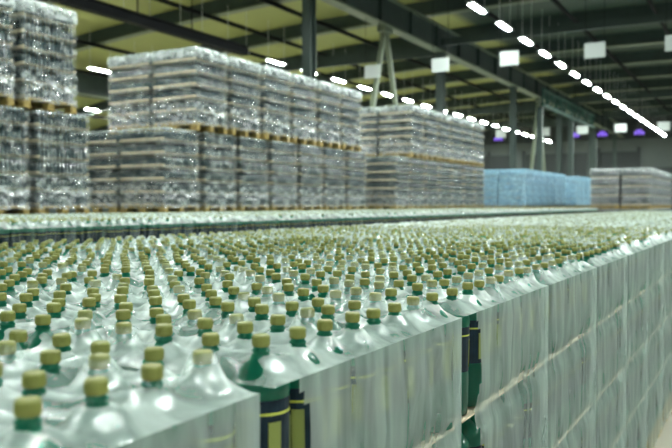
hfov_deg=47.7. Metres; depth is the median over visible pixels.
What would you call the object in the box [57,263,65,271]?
bottle
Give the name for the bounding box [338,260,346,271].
bottle
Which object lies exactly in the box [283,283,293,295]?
bottle
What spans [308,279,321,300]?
bottle
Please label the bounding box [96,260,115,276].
bottle
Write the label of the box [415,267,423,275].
bottle
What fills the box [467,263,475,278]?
bottle
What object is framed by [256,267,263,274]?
bottle
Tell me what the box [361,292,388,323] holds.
bottle
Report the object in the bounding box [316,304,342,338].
bottle
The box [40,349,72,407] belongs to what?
bottle
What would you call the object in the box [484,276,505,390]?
bottle
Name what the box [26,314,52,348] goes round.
bottle
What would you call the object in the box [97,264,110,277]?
bottle
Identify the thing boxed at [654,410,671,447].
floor
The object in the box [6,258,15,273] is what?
bottle
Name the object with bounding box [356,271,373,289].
bottle
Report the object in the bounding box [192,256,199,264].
bottle
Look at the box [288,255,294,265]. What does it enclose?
bottle
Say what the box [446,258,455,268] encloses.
bottle
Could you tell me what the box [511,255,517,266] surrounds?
bottle
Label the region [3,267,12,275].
bottle
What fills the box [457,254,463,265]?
bottle
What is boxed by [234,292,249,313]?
bottle
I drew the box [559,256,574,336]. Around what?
bottle
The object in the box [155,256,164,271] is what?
bottle
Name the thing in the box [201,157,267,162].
cardboard tray
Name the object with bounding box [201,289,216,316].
bottle
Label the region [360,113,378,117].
cardboard tray
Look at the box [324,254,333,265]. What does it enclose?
bottle
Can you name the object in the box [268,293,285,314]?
bottle
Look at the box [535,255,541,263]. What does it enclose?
bottle
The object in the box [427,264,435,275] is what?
bottle
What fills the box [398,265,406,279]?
bottle
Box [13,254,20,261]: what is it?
bottle
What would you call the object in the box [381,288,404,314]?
bottle
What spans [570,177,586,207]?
load
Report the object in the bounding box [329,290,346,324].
bottle
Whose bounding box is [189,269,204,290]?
bottle
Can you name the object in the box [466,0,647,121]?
purlin
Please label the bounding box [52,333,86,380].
bottle
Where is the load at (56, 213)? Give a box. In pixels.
[56,213,136,237]
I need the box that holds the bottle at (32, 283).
[27,280,48,303]
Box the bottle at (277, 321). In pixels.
[268,314,289,356]
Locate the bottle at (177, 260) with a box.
[173,258,181,270]
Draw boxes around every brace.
[369,25,397,109]
[530,97,545,171]
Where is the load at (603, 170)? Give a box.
[599,170,622,207]
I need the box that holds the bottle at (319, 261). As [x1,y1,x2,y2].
[317,259,324,267]
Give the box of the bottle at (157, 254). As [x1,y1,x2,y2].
[152,253,162,265]
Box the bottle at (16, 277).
[9,274,19,294]
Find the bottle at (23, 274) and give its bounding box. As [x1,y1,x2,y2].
[17,271,26,282]
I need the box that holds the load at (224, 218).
[141,215,254,221]
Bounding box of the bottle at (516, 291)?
[503,270,522,374]
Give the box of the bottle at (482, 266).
[478,263,485,271]
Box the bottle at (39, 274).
[37,273,53,292]
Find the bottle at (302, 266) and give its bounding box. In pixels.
[298,263,306,281]
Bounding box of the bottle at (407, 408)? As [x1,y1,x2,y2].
[381,302,416,447]
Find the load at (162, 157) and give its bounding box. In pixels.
[120,157,171,211]
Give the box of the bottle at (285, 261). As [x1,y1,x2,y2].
[282,258,288,265]
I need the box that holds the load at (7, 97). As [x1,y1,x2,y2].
[0,0,14,106]
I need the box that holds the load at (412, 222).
[391,221,490,225]
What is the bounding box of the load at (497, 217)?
[491,217,558,218]
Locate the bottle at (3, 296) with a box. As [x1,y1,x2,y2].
[0,292,6,309]
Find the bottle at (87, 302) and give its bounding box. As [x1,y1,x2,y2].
[71,297,109,334]
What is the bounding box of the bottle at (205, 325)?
[186,317,226,355]
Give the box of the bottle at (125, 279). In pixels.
[111,277,134,300]
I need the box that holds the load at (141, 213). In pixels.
[112,213,204,215]
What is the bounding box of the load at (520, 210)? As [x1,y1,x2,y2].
[478,209,525,211]
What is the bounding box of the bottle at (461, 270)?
[457,266,465,281]
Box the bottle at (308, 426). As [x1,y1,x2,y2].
[279,326,326,447]
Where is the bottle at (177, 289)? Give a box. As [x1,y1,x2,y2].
[172,285,184,312]
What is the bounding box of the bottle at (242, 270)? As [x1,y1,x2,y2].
[239,267,247,284]
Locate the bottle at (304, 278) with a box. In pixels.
[294,274,311,293]
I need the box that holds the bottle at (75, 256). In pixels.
[70,255,77,264]
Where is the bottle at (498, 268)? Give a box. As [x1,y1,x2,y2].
[493,264,503,276]
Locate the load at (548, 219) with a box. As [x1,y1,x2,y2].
[547,219,620,221]
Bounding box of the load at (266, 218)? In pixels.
[186,214,290,220]
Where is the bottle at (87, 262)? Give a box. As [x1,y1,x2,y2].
[82,260,89,268]
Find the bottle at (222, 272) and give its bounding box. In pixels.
[217,270,229,283]
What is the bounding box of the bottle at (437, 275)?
[433,271,441,287]
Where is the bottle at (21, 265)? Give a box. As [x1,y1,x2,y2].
[15,261,32,277]
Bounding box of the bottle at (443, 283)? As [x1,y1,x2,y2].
[439,279,448,300]
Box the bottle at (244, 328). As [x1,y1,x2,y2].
[224,321,252,370]
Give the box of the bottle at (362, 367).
[336,311,375,447]
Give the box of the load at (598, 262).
[397,245,625,447]
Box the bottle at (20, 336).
[9,329,41,369]
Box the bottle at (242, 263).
[238,260,245,266]
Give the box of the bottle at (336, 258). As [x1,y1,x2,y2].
[333,256,341,269]
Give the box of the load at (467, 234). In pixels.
[369,231,515,237]
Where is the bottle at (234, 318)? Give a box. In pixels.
[219,313,243,349]
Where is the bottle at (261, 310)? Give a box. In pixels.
[252,304,270,333]
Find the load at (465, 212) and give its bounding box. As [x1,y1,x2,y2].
[419,210,474,213]
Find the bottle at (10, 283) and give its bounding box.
[3,279,18,299]
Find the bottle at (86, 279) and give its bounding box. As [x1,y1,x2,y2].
[84,277,93,288]
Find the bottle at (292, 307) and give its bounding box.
[284,301,300,330]
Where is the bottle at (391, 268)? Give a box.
[388,266,399,279]
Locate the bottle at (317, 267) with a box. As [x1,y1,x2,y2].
[313,264,320,273]
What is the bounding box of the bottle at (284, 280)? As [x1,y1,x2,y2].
[279,278,294,293]
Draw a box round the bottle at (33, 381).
[0,370,69,438]
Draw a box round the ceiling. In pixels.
[42,0,671,134]
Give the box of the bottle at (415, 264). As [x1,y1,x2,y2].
[412,262,420,270]
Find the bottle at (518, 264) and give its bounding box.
[514,261,522,271]
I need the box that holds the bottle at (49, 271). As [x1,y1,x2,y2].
[43,269,55,290]
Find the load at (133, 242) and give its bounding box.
[104,234,288,247]
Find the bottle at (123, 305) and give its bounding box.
[104,302,143,337]
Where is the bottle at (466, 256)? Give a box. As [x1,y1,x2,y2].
[464,254,469,259]
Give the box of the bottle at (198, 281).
[189,277,203,296]
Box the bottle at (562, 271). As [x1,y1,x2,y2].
[555,258,570,343]
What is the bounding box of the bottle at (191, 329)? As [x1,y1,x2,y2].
[177,309,201,336]
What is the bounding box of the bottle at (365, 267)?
[360,264,373,281]
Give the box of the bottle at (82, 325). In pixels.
[71,317,92,361]
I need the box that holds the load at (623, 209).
[623,209,652,210]
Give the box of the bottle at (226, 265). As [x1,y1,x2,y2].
[223,262,232,272]
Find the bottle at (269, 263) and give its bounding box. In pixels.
[264,260,273,271]
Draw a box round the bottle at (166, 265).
[158,263,169,281]
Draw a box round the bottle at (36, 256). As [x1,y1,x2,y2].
[33,254,39,264]
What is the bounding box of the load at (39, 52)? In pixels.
[0,0,77,116]
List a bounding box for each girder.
[66,72,123,99]
[320,0,624,136]
[542,88,595,128]
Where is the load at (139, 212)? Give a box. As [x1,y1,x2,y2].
[139,212,188,233]
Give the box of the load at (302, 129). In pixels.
[266,74,316,145]
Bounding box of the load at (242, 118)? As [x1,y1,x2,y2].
[195,56,260,139]
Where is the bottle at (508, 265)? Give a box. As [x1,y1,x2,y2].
[503,262,514,279]
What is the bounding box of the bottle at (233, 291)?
[228,286,238,302]
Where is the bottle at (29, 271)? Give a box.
[23,268,31,276]
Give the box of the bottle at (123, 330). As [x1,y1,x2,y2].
[110,321,143,383]
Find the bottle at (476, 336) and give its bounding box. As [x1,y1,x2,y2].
[460,282,483,406]
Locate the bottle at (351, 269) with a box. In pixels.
[347,266,359,285]
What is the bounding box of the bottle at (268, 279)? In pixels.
[264,269,274,284]
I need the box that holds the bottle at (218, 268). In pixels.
[210,266,223,283]
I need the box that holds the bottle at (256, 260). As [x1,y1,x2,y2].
[249,257,260,269]
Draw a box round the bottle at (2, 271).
[0,269,6,281]
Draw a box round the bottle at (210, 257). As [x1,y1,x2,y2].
[206,255,213,263]
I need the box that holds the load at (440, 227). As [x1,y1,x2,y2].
[416,227,537,234]
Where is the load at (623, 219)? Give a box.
[555,218,631,220]
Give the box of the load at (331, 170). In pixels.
[296,148,344,209]
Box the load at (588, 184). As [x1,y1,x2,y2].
[585,177,590,206]
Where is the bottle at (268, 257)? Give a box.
[264,256,273,268]
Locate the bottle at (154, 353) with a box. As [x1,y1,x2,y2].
[125,346,180,398]
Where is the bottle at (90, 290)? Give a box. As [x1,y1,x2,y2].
[77,288,106,311]
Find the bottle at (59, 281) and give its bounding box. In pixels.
[47,278,66,302]
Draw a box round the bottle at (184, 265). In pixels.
[182,263,189,276]
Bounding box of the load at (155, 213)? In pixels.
[155,213,241,214]
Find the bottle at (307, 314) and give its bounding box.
[299,307,317,344]
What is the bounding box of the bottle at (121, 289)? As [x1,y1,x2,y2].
[106,286,136,314]
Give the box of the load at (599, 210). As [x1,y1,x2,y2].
[598,209,621,211]
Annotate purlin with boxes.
[56,110,121,119]
[66,93,110,100]
[73,38,484,137]
[73,68,110,78]
[154,0,523,121]
[248,51,522,132]
[259,0,576,127]
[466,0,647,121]
[550,0,668,110]
[646,0,670,34]
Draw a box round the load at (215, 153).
[165,132,236,211]
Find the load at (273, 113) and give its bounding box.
[232,65,290,142]
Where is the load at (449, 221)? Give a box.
[425,220,510,222]
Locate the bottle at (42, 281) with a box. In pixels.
[36,277,51,299]
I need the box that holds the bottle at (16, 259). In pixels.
[11,257,18,263]
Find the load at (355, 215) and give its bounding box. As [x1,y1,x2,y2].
[293,212,373,217]
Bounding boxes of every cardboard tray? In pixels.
[0,6,11,12]
[0,24,12,28]
[0,41,12,45]
[0,120,27,125]
[0,137,27,141]
[0,154,28,157]
[0,170,27,173]
[5,11,74,29]
[5,28,74,43]
[5,139,87,147]
[5,155,88,162]
[6,44,75,59]
[6,61,75,74]
[9,77,75,91]
[16,94,75,103]
[18,171,88,176]
[21,123,87,132]
[29,187,88,191]
[32,203,88,205]
[76,178,150,181]
[76,191,142,193]
[86,140,139,146]
[86,153,147,158]
[86,165,147,170]
[89,203,120,205]
[109,62,160,72]
[109,75,160,83]
[109,87,160,95]
[109,99,160,106]
[109,111,154,118]
[109,123,151,127]
[120,137,197,144]
[121,150,197,156]
[121,164,197,168]
[121,177,197,181]
[121,190,198,193]
[121,203,198,205]
[153,57,226,67]
[153,69,226,79]
[153,82,226,90]
[153,95,226,102]
[153,107,226,115]
[153,120,226,126]
[165,154,235,159]
[165,166,235,171]
[165,179,235,182]
[188,142,235,148]
[196,191,235,193]
[200,203,235,205]
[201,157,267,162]
[220,192,267,194]
[222,66,258,75]
[222,78,259,86]
[222,90,259,97]
[222,102,259,108]
[225,114,259,119]
[231,146,267,151]
[231,169,267,172]
[231,180,267,183]
[237,171,296,174]
[237,182,296,184]
[237,203,267,205]
[255,75,289,82]
[255,86,289,93]
[255,97,289,103]
[255,108,289,114]
[258,119,289,124]
[263,149,296,154]
[265,160,295,164]
[286,82,315,89]
[286,103,315,109]
[287,93,315,99]
[288,114,315,119]
[294,152,321,156]
[294,163,321,166]
[312,89,339,95]
[312,99,339,104]
[312,109,339,114]
[312,119,339,123]
[320,155,344,158]
[335,123,360,127]
[338,95,360,101]
[338,104,360,109]
[338,114,360,118]
[359,121,379,123]
[359,129,380,131]
[359,137,378,140]
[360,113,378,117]
[361,145,380,148]
[364,162,409,165]
[364,171,409,173]
[364,179,409,181]
[366,187,409,188]
[366,195,409,196]
[379,111,423,115]
[379,119,423,123]
[379,127,423,131]
[379,135,423,139]
[379,143,423,146]
[381,151,423,153]
[590,185,618,186]
[591,176,618,178]
[622,176,654,177]
[622,185,654,186]
[622,194,654,195]
[622,204,654,204]
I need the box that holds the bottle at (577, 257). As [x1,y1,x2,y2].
[574,255,587,332]
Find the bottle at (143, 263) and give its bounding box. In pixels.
[136,262,156,279]
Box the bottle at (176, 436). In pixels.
[120,362,188,447]
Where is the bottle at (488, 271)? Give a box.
[484,267,492,282]
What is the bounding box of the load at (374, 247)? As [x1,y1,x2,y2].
[258,241,423,253]
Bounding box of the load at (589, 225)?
[578,224,671,228]
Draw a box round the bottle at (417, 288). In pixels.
[406,283,425,305]
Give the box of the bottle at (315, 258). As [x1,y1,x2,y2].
[312,256,319,264]
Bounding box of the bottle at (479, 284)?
[473,280,495,398]
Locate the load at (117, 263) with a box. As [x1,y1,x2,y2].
[12,256,266,290]
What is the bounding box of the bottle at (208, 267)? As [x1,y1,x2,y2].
[204,264,214,281]
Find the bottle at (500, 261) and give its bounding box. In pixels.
[496,258,504,271]
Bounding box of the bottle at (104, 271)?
[100,267,111,290]
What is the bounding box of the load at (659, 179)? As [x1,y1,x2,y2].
[646,170,661,207]
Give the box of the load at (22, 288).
[0,276,138,303]
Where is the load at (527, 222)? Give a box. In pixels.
[501,221,595,224]
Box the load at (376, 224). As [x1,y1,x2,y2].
[352,223,463,228]
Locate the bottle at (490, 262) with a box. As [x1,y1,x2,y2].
[487,259,494,268]
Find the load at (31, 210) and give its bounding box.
[8,191,32,213]
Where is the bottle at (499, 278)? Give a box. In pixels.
[494,275,513,384]
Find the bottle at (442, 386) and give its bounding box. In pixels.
[421,292,452,432]
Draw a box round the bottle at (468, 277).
[461,273,473,286]
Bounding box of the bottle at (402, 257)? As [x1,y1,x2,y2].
[398,255,406,264]
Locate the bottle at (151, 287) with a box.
[139,285,157,306]
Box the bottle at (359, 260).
[357,258,364,270]
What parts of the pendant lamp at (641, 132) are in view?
lit panel, ceiling rod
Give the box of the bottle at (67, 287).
[60,283,81,310]
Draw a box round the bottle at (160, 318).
[143,314,177,349]
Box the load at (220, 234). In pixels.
[198,231,344,240]
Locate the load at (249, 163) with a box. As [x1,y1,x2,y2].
[201,137,268,211]
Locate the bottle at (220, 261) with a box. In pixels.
[213,258,224,271]
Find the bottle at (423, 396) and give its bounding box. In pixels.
[401,296,432,441]
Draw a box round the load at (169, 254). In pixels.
[128,247,363,265]
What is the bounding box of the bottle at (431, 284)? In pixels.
[423,279,443,305]
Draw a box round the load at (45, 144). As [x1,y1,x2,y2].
[5,110,89,213]
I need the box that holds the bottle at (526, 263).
[522,259,530,273]
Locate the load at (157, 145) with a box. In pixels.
[120,127,199,212]
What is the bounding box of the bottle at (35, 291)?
[27,288,45,310]
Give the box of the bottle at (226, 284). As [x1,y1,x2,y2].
[219,280,232,300]
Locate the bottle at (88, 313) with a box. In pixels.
[71,309,104,339]
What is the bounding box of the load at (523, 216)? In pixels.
[523,216,581,216]
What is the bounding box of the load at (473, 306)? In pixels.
[180,265,547,447]
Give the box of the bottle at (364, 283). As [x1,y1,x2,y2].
[359,278,369,302]
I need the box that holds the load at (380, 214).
[315,212,394,216]
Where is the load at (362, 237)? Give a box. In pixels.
[318,235,465,245]
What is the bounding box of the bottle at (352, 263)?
[350,262,360,273]
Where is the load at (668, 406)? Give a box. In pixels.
[533,229,671,432]
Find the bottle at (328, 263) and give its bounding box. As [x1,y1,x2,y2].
[326,261,333,269]
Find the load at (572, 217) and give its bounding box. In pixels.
[572,217,639,218]
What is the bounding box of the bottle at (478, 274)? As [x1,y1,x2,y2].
[473,270,482,283]
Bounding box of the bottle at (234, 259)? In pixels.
[231,257,238,271]
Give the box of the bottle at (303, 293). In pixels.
[297,288,308,303]
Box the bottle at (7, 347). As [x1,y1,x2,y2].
[0,340,23,390]
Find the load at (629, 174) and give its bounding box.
[621,168,654,208]
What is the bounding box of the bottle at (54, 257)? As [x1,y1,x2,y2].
[50,255,57,265]
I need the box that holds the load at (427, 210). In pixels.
[427,210,486,213]
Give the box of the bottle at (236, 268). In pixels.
[234,266,241,273]
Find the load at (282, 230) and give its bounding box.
[261,228,390,237]
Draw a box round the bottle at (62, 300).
[52,298,74,321]
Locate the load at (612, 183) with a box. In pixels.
[590,169,622,208]
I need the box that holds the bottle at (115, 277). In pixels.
[106,274,121,291]
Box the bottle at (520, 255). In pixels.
[518,253,524,260]
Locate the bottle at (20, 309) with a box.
[12,303,34,337]
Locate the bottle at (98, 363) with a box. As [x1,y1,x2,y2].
[62,353,129,418]
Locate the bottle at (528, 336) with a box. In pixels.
[513,268,534,369]
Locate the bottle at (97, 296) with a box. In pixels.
[88,293,107,316]
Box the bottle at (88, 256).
[87,255,96,268]
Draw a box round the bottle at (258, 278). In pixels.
[255,275,272,294]
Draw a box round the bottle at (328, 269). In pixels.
[324,266,331,273]
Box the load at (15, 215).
[15,215,121,216]
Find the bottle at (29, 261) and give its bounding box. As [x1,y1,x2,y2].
[26,258,36,276]
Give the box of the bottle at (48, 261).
[42,259,54,273]
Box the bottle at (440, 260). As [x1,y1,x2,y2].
[436,258,444,268]
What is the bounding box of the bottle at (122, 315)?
[104,309,146,343]
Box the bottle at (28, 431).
[0,396,66,447]
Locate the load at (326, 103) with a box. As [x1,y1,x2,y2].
[291,81,340,148]
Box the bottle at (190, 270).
[185,266,195,280]
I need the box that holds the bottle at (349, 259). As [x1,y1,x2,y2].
[345,256,352,266]
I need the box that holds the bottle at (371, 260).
[367,256,374,264]
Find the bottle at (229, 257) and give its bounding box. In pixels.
[227,255,233,264]
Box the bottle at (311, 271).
[306,268,315,285]
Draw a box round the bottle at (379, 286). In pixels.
[365,281,384,305]
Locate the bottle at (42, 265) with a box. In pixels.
[33,262,46,278]
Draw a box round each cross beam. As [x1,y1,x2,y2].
[120,12,671,84]
[432,92,671,115]
[481,111,671,129]
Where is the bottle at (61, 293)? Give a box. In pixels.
[53,290,73,310]
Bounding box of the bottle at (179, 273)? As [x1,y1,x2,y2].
[174,270,191,293]
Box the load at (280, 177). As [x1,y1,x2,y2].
[237,141,296,210]
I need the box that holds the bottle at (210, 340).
[202,332,235,381]
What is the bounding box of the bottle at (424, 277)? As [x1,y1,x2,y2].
[421,274,430,285]
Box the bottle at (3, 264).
[0,261,7,268]
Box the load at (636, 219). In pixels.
[636,219,670,220]
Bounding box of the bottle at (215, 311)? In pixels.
[202,297,221,323]
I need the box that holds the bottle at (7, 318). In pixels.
[0,311,17,340]
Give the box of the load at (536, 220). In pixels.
[521,220,611,222]
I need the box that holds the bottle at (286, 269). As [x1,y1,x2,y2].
[282,266,290,277]
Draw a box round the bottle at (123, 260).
[116,259,134,273]
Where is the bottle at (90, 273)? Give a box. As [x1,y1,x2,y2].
[79,270,105,290]
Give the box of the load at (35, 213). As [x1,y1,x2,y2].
[4,213,96,241]
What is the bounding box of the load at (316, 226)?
[315,226,422,232]
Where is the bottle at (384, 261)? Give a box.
[381,258,387,266]
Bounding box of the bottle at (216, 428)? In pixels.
[172,349,234,447]
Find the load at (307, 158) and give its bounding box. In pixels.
[287,144,322,210]
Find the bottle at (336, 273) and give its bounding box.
[333,270,342,288]
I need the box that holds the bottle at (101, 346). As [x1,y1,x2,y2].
[83,340,130,391]
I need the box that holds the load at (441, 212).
[375,211,447,214]
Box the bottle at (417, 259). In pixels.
[414,257,424,268]
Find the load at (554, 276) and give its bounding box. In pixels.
[311,252,595,447]
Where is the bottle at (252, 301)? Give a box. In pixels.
[244,297,260,321]
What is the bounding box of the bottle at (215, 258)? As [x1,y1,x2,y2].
[212,256,219,271]
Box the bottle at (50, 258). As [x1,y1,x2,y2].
[45,257,56,272]
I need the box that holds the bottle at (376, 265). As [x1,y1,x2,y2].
[374,262,384,275]
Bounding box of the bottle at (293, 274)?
[289,270,300,289]
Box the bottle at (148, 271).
[136,269,153,291]
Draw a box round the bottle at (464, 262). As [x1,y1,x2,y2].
[462,260,469,272]
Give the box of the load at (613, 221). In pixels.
[611,221,671,223]
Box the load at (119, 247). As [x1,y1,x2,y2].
[21,242,194,258]
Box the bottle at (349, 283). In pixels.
[341,279,354,304]
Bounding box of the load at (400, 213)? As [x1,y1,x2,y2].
[339,211,414,215]
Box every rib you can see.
[14,0,54,7]
[56,2,671,119]
[66,0,297,52]
[85,29,671,134]
[97,0,549,79]
[344,106,671,152]
[348,49,671,95]
[359,65,671,110]
[415,78,671,109]
[451,89,671,117]
[460,98,671,122]
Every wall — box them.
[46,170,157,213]
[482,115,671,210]
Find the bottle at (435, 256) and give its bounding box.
[433,254,439,265]
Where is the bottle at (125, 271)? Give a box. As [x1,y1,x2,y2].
[121,267,138,287]
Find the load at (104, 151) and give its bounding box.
[76,130,151,212]
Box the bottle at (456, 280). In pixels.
[451,276,462,295]
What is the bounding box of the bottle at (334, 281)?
[328,277,342,293]
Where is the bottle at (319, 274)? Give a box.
[311,271,329,287]
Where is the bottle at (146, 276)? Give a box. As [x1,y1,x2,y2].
[145,275,159,290]
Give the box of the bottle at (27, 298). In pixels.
[19,293,34,321]
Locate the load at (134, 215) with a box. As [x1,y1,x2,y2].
[82,214,169,216]
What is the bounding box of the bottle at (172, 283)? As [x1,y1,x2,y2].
[169,281,179,292]
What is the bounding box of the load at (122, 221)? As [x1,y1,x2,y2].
[39,218,163,225]
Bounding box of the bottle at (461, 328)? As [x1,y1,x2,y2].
[440,288,469,417]
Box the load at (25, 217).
[2,216,68,218]
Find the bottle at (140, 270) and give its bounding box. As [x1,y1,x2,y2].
[136,260,155,276]
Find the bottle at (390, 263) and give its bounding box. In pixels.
[385,262,398,275]
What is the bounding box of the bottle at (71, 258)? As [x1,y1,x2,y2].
[67,257,76,270]
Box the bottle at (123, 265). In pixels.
[122,264,137,281]
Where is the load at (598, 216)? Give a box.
[598,216,653,217]
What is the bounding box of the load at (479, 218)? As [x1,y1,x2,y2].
[465,218,545,219]
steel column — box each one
[302,0,315,81]
[434,52,446,113]
[509,86,517,168]
[536,107,542,170]
[556,108,562,173]
[568,120,573,176]
[589,123,594,177]
[592,130,596,168]
[612,134,616,169]
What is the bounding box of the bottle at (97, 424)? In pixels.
[58,376,136,447]
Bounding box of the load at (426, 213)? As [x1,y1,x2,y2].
[362,211,431,215]
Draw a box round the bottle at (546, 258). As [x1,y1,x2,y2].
[543,254,549,266]
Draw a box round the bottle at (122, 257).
[114,256,134,272]
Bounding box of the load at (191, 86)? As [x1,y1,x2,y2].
[152,46,227,135]
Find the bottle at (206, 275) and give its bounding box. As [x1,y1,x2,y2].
[201,272,212,285]
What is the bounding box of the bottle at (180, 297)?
[171,293,189,321]
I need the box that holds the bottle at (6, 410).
[0,362,12,414]
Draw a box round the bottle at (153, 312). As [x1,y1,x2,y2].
[142,307,163,340]
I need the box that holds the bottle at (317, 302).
[312,297,323,323]
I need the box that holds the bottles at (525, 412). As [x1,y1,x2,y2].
[0,208,671,447]
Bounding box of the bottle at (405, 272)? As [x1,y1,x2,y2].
[403,270,411,286]
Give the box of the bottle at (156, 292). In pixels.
[138,289,159,320]
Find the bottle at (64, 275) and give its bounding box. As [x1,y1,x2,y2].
[62,273,77,290]
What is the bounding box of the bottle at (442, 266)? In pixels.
[439,263,446,277]
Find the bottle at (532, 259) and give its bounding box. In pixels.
[528,257,535,266]
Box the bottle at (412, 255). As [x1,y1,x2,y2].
[411,254,417,265]
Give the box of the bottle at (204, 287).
[196,284,211,307]
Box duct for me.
[46,0,248,55]
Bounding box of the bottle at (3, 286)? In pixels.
[0,283,12,305]
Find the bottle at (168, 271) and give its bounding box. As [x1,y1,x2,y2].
[161,268,172,282]
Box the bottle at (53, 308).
[46,302,73,333]
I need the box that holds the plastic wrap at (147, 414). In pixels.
[0,345,258,443]
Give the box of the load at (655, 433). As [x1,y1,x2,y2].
[504,233,662,447]
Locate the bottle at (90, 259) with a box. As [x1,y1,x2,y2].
[85,258,94,269]
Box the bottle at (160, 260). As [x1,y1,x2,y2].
[155,259,166,274]
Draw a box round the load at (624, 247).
[468,238,647,428]
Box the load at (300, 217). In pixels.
[223,213,321,219]
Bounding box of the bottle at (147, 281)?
[136,278,153,305]
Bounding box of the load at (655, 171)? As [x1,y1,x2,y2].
[630,169,657,208]
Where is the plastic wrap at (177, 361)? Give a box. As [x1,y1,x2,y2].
[0,282,459,447]
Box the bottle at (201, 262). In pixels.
[194,259,205,275]
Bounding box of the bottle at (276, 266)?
[273,263,282,274]
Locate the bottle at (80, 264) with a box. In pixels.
[78,263,86,275]
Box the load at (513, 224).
[475,223,582,226]
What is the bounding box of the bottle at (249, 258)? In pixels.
[245,255,252,269]
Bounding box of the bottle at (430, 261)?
[426,259,434,272]
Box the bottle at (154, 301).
[140,296,174,327]
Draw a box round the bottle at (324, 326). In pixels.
[309,319,349,447]
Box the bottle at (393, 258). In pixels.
[390,256,398,271]
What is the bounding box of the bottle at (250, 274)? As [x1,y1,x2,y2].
[241,270,255,291]
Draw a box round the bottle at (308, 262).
[304,260,311,270]
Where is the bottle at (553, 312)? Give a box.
[540,262,557,353]
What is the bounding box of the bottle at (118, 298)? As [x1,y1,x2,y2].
[106,294,133,324]
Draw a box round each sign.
[365,0,380,78]
[432,0,448,72]
[496,82,505,137]
[500,50,518,66]
[543,128,548,135]
[577,85,587,133]
[584,0,604,58]
[615,65,626,132]
[657,85,669,130]
[665,0,671,50]
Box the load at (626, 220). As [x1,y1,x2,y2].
[626,220,671,221]
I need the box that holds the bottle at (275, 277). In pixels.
[271,273,280,292]
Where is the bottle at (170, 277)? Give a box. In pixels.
[160,275,177,296]
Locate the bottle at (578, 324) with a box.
[567,255,582,335]
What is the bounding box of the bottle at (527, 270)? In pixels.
[523,267,540,363]
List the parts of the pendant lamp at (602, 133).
lit panel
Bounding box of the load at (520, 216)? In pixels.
[502,216,571,218]
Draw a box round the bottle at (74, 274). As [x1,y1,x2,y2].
[67,271,81,289]
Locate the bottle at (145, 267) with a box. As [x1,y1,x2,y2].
[137,265,151,284]
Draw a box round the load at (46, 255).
[4,253,98,260]
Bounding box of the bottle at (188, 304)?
[173,299,195,334]
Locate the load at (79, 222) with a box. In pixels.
[0,218,104,227]
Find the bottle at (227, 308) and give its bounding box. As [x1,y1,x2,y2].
[212,302,234,340]
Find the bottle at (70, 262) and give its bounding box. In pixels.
[65,259,75,270]
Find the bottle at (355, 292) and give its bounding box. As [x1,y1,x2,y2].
[344,287,364,309]
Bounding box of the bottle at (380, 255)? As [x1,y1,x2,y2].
[379,254,388,264]
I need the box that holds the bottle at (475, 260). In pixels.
[471,257,478,268]
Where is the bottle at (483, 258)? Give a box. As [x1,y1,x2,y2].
[480,255,487,267]
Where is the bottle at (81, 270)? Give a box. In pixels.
[76,266,85,283]
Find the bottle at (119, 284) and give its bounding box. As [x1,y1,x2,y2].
[107,283,138,307]
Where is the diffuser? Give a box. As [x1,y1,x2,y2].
[471,4,484,12]
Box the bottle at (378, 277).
[370,275,385,290]
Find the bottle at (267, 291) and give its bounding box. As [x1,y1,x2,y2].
[261,286,272,307]
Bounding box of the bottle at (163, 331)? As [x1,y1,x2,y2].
[136,323,181,383]
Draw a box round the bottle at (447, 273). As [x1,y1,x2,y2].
[443,269,451,287]
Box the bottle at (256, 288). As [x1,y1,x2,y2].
[250,283,261,296]
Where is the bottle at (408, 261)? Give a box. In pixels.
[405,258,412,268]
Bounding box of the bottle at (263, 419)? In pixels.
[232,333,290,447]
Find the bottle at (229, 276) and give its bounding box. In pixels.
[217,273,233,293]
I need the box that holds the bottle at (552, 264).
[548,260,564,348]
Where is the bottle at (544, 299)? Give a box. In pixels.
[531,264,549,357]
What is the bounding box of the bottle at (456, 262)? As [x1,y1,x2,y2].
[452,260,461,274]
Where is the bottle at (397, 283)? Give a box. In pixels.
[394,280,407,300]
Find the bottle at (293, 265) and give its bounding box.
[290,261,297,269]
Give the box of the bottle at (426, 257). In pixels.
[424,255,430,262]
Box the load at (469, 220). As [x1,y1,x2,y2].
[451,219,529,221]
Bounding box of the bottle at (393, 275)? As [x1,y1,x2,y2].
[385,271,403,287]
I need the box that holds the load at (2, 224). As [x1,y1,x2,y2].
[0,221,32,228]
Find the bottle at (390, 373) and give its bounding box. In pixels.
[363,308,398,447]
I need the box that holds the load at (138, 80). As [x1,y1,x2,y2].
[108,52,167,134]
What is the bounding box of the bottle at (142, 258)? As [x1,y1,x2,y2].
[134,257,154,273]
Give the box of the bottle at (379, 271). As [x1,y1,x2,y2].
[371,268,387,285]
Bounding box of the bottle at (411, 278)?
[405,274,416,295]
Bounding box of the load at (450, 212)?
[445,211,461,214]
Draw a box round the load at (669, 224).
[596,222,671,225]
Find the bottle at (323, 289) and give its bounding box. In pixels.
[318,284,328,303]
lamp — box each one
[83,101,98,110]
[87,30,110,72]
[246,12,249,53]
[265,28,286,64]
[331,77,347,82]
[357,63,371,89]
[402,73,414,101]
[421,80,432,106]
[467,0,488,13]
[493,91,503,142]
[495,0,513,30]
[519,0,534,45]
[538,15,552,57]
[555,23,567,67]
[569,39,580,76]
[574,113,580,139]
[582,80,592,84]
[593,60,602,91]
[596,101,608,138]
[603,68,611,97]
[632,85,645,136]
[640,99,644,120]
[644,100,649,123]
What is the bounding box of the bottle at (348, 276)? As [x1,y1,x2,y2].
[341,274,355,291]
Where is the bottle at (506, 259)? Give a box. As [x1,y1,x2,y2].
[504,258,511,267]
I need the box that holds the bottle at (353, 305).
[339,300,365,328]
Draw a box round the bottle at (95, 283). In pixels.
[80,279,110,307]
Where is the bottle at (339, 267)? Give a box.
[336,265,344,275]
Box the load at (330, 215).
[262,213,349,218]
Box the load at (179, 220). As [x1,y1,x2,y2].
[87,215,212,223]
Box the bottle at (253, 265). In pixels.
[250,263,258,271]
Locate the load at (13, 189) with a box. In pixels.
[0,105,29,214]

